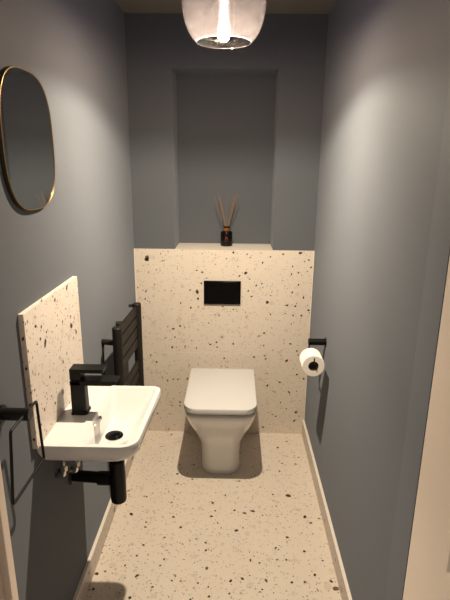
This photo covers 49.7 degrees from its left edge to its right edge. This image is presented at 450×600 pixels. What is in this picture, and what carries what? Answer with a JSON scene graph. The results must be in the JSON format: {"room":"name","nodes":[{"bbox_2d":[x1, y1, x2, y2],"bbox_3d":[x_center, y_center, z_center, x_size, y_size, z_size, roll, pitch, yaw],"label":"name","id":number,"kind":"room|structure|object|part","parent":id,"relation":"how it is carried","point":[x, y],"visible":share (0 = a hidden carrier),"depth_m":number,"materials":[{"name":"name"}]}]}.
{"room":"bathroom","nodes":[
{"label":"bathroom","id":0,"kind":"room"},
{"bbox_2d":[0,0,135,599],"bbox_3d":[-0.540,-0.102,1.891,0.100,2.163,1.950,1,16,1],"label":"wall","id":1,"kind":"structure","parent":0,"point":[76,49],"depth_m":1.52,"materials":[{"name":"grey paint"}]},
{"bbox_2d":[0,400,44,504],"bbox_3d":[-0.476,0.333,1.108,0.068,0.187,0.180,1,16,1],"label":"towel ring","id":2,"kind":"object","parent":1,"relation":"attached to","point":[6,414],"visible":1,"depth_m":1.09,"materials":[{"name":"black metal"}]},
{"bbox_2d":[0,66,54,209],"bbox_3d":[-0.491,-0.397,1.218,0.012,0.335,0.311,1,16,1],"label":"wall mirror","id":3,"kind":"object","parent":1,"relation":"attached to","point":[27,158],"visible":1,"depth_m":1.19,"materials":[{"name":"gold mirror"}]},
{"bbox_2d":[18,276,83,448],"bbox_3d":[-0.494,0.157,1.430,0.014,0.384,0.416,1,16,1],"label":"backsplash","id":4,"kind":"structure","parent":1,"relation":"attached to","point":[49,328],"depth_m":1.36,"materials":[{"name":"stone"}]},
{"bbox_2d":[55,461,67,477],"bbox_3d":[-0.487,0.501,1.447,0.038,0.064,0.020,1,16,1],"label":"supply valve","id":5,"kind":"object","parent":1,"relation":"attached to","point":[63,466],"visible":0.95,"depth_m":1.44,"materials":[{"name":"silver metal"}]},
{"bbox_2d":[58,461,79,472],"bbox_3d":[-0.472,0.495,1.468,0.068,0.064,0.020,1,16,1],"label":"supply valve","id":6,"kind":"object","parent":1,"relation":"attached to","point":[76,464],"visible":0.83,"depth_m":1.47,"materials":[{"name":"silver metal"}]},
{"bbox_2d":[37,385,160,461],"bbox_3d":[-0.362,0.396,1.491,0.284,0.115,0.373,1,16,1],"label":"basin","id":7,"kind":"object","parent":1,"relation":"attached to","point":[116,425],"visible":0.88,"depth_m":1.46,"materials":[{"name":"white ceramic"}]},
{"bbox_2d":[69,364,119,414],"bbox_3d":[-0.389,0.269,1.459,0.142,0.147,0.052,1,16,1],"label":"tap","id":8,"kind":"object","parent":7,"relation":"on","point":[79,382],"visible":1,"depth_m":1.44,"materials":[{"name":"black metal"}]},
{"bbox_3d":[-0.407,0.214,1.444,0.099,0.034,0.044,1,16,1],"label":"lever","id":9,"kind":"part","parent":8,"relation":"part of","materials":[{"name":"black metal"}]},
{"bbox_3d":[-0.387,0.240,1.451,0.140,0.014,0.046,1,16,1],"label":"spout","id":10,"kind":"part","parent":8,"relation":"part of","materials":[{"name":"black metal"}]},
{"bbox_2d":[68,460,126,504],"bbox_3d":[-0.416,0.548,1.571,0.192,0.220,0.061,4,16,11],"label":"trap","id":11,"kind":"object","parent":7,"relation":"attached to","point":[115,477],"visible":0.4,"depth_m":1.56,"materials":[{"name":"black plastic"}]},
{"bbox_2d":[109,460,126,504],"bbox_3d":[-0.346,0.582,1.570,0.051,0.156,0.051,1,16,1],"label":"bottle","id":12,"kind":"object","parent":11,"relation":"attached to","point":[117,474],"depth_m":1.55,"materials":[{"name":"black plastic"}]},
{"bbox_2d":[73,455,134,599],"bbox_3d":[-0.495,0.925,2.072,0.012,0.089,1.533,1,16,1],"label":"baseboard","id":13,"kind":"structure","parent":1,"relation":"attached to","point":[82,589],"depth_m":1.88,"materials":[{"name":"stone"}]},
{"bbox_2d":[101,302,143,385],"bbox_3d":[-0.440,0.294,2.110,0.105,0.487,0.374,1,16,1],"label":"towel radiator","id":14,"kind":"object","parent":1,"relation":"attached to","point":[126,340],"visible":0.59,"depth_m":2.08,"materials":[{"name":"black metal"}]},
{"bbox_2d":[134,248,136,301],"bbox_3d":[-0.478,0.202,2.670,0.004,0.977,0.013,1,16,1],"label":"trim","id":15,"kind":"structure","parent":1,"relation":"attached to","point":[134,248],"depth_m":2.57,"materials":[{"name":"beige tile"}]},
{"bbox_2d":[85,431,341,599],"bbox_3d":[-0.046,1.175,1.476,1.140,0.060,3.398,1,16,1],"label":"floor","id":16,"kind":"structure","parent":0,"point":[182,530],"depth_m":2.06,"materials":[{"name":"stone"}]},
{"bbox_2d":[184,368,256,473],"bbox_3d":[-0.019,0.629,2.498,0.337,0.434,0.531,1,16,1],"label":"toilet","id":17,"kind":"object","parent":16,"relation":"on","point":[220,405],"visible":1,"depth_m":2.35,"materials":[{"name":"white ceramic"}]},
{"bbox_3d":[-0.018,0.444,2.405,0.337,0.026,0.454,1,16,1],"label":"lid","id":18,"kind":"part","parent":17,"relation":"part of","materials":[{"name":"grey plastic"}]},
{"bbox_2d":[135,248,313,433],"bbox_3d":[-0.010,0.251,2.674,0.933,1.066,0.012,1,16,1],"label":"tiled wall","id":19,"kind":"structure","parent":0,"point":[267,334],"depth_m":2.64,"materials":[{"name":"stone"}]},
{"bbox_2d":[204,281,240,304],"bbox_3d":[-0.014,-0.039,2.579,0.196,0.127,0.012,1,16,1],"label":"flush plate","id":20,"kind":"object","parent":19,"relation":"attached to","point":[215,292],"visible":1,"depth_m":2.57,"materials":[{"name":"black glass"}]},
{"bbox_2d":[124,13,327,250],"bbox_3d":[-0.002,-0.319,2.675,0.940,2.163,0.300,1,16,1],"label":"wall","id":21,"kind":"structure","parent":0,"point":[205,122],"depth_m":2.46,"materials":[{"name":"grey paint"}]},
{"bbox_2d":[175,243,272,249],"bbox_3d":[-0.004,-0.285,2.632,0.511,0.012,0.200,1,16,1],"label":"shelf","id":22,"kind":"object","parent":21,"relation":"attached to","point":[180,245],"depth_m":2.62,"materials":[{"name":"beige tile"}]},
{"bbox_2d":[214,193,237,245],"bbox_3d":[0.007,-0.432,2.606,0.127,0.285,0.084,1,16,1],"label":"reed diffuser","id":23,"kind":"object","parent":22,"relation":"on","point":[226,235],"visible":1,"depth_m":2.61,"materials":[{"name":"black glass"}]},
{"bbox_2d":[221,231,231,245],"bbox_3d":[0.008,-0.336,2.643,0.064,0.081,0.064,1,16,1],"label":"bottle","id":24,"kind":"object","parent":23,"relation":"attached to","point":[226,236],"depth_m":2.62,"materials":[{"name":"black glass"}]},
{"bbox_2d":[115,0,336,13],"bbox_3d":[-0.010,-1.166,1.549,1.140,0.080,2.005,1,16,1],"label":"ceiling","id":25,"kind":"structure","parent":0,"point":[127,6],"depth_m":2.13,"materials":[{"name":"paint"}]},
{"bbox_2d":[181,0,266,48],"bbox_3d":[-0.002,-0.918,1.403,0.250,0.316,0.250,1,16,1],"label":"pendant lamp","id":26,"kind":"object","parent":25,"relation":"hanging from","point":[216,24],"visible":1,"depth_m":1.36,"materials":[{"name":"clear glass"}]},
{"bbox_3d":[-0.003,-0.846,1.424,0.035,0.165,0.035,1,16,1],"label":"bulb","id":27,"kind":"part","parent":26,"relation":"part of","materials":[{"name":"white glass"}]},
{"bbox_2d":[304,0,449,599],"bbox_3d":[0.493,-0.093,1.894,0.114,2.163,1.905,1,16,1],"label":"wall","id":28,"kind":"structure","parent":0,"point":[382,247],"depth_m":1.39,"materials":[{"name":"grey paint"}]},
{"bbox_2d":[304,251,314,418],"bbox_3d":[0.458,0.216,2.653,0.003,0.977,0.013,1,16,1],"label":"trim","id":29,"kind":"structure","parent":28,"relation":"attached to","point":[314,251],"depth_m":2.61,"materials":[{"name":"beige tile"}]},
{"bbox_2d":[308,338,326,362],"bbox_3d":[0.411,0.216,2.110,0.078,0.059,0.181,1,16,1],"label":"toilet roll holder","id":30,"kind":"object","parent":28,"relation":"attached to","point":[310,341],"visible":0.83,"depth_m":2.16,"materials":[{"name":"black metal"}]},
{"bbox_2d":[300,348,324,375],"bbox_3d":[0.374,0.267,2.092,0.095,0.095,0.092,1,16,1],"label":"toilet roll","id":31,"kind":"object","parent":30,"relation":"on","point":[307,356],"visible":0.98,"depth_m":2.06,"materials":[{"name":"paper"}]},
{"bbox_2d":[302,420,351,599],"bbox_3d":[0.432,0.939,2.055,0.012,0.089,1.533,1,16,1],"label":"baseboard","id":32,"kind":"structure","parent":28,"relation":"attached to","point":[342,581],"depth_m":2.03,"materials":[{"name":"stone"}]},
{"bbox_3d":[-0.017,0.184,0.897,1.890,2.163,0.184,1,16,1],"label":"wall","id":33,"kind":"structure","parent":0,"visible":0},
{"bbox_2d":[0,464,18,599],"bbox_3d":[-0.485,0.261,0.907,0.055,2.000,0.123,1,16,1],"label":"trim","id":34,"kind":"structure","parent":33,"relation":"attached to","point":[8,585],"depth_m":1.03,"materials":[{"name":"beige wood"}]},
{"bbox_2d":[403,257,449,599],"bbox_3d":[0.427,0.350,0.642,0.038,1.979,0.743,1,16,1],"label":"door","id":35,"kind":"structure","parent":33,"relation":"in","point":[428,565],"depth_m":0.95,"materials":[{"name":"beige wood"}]}
]}

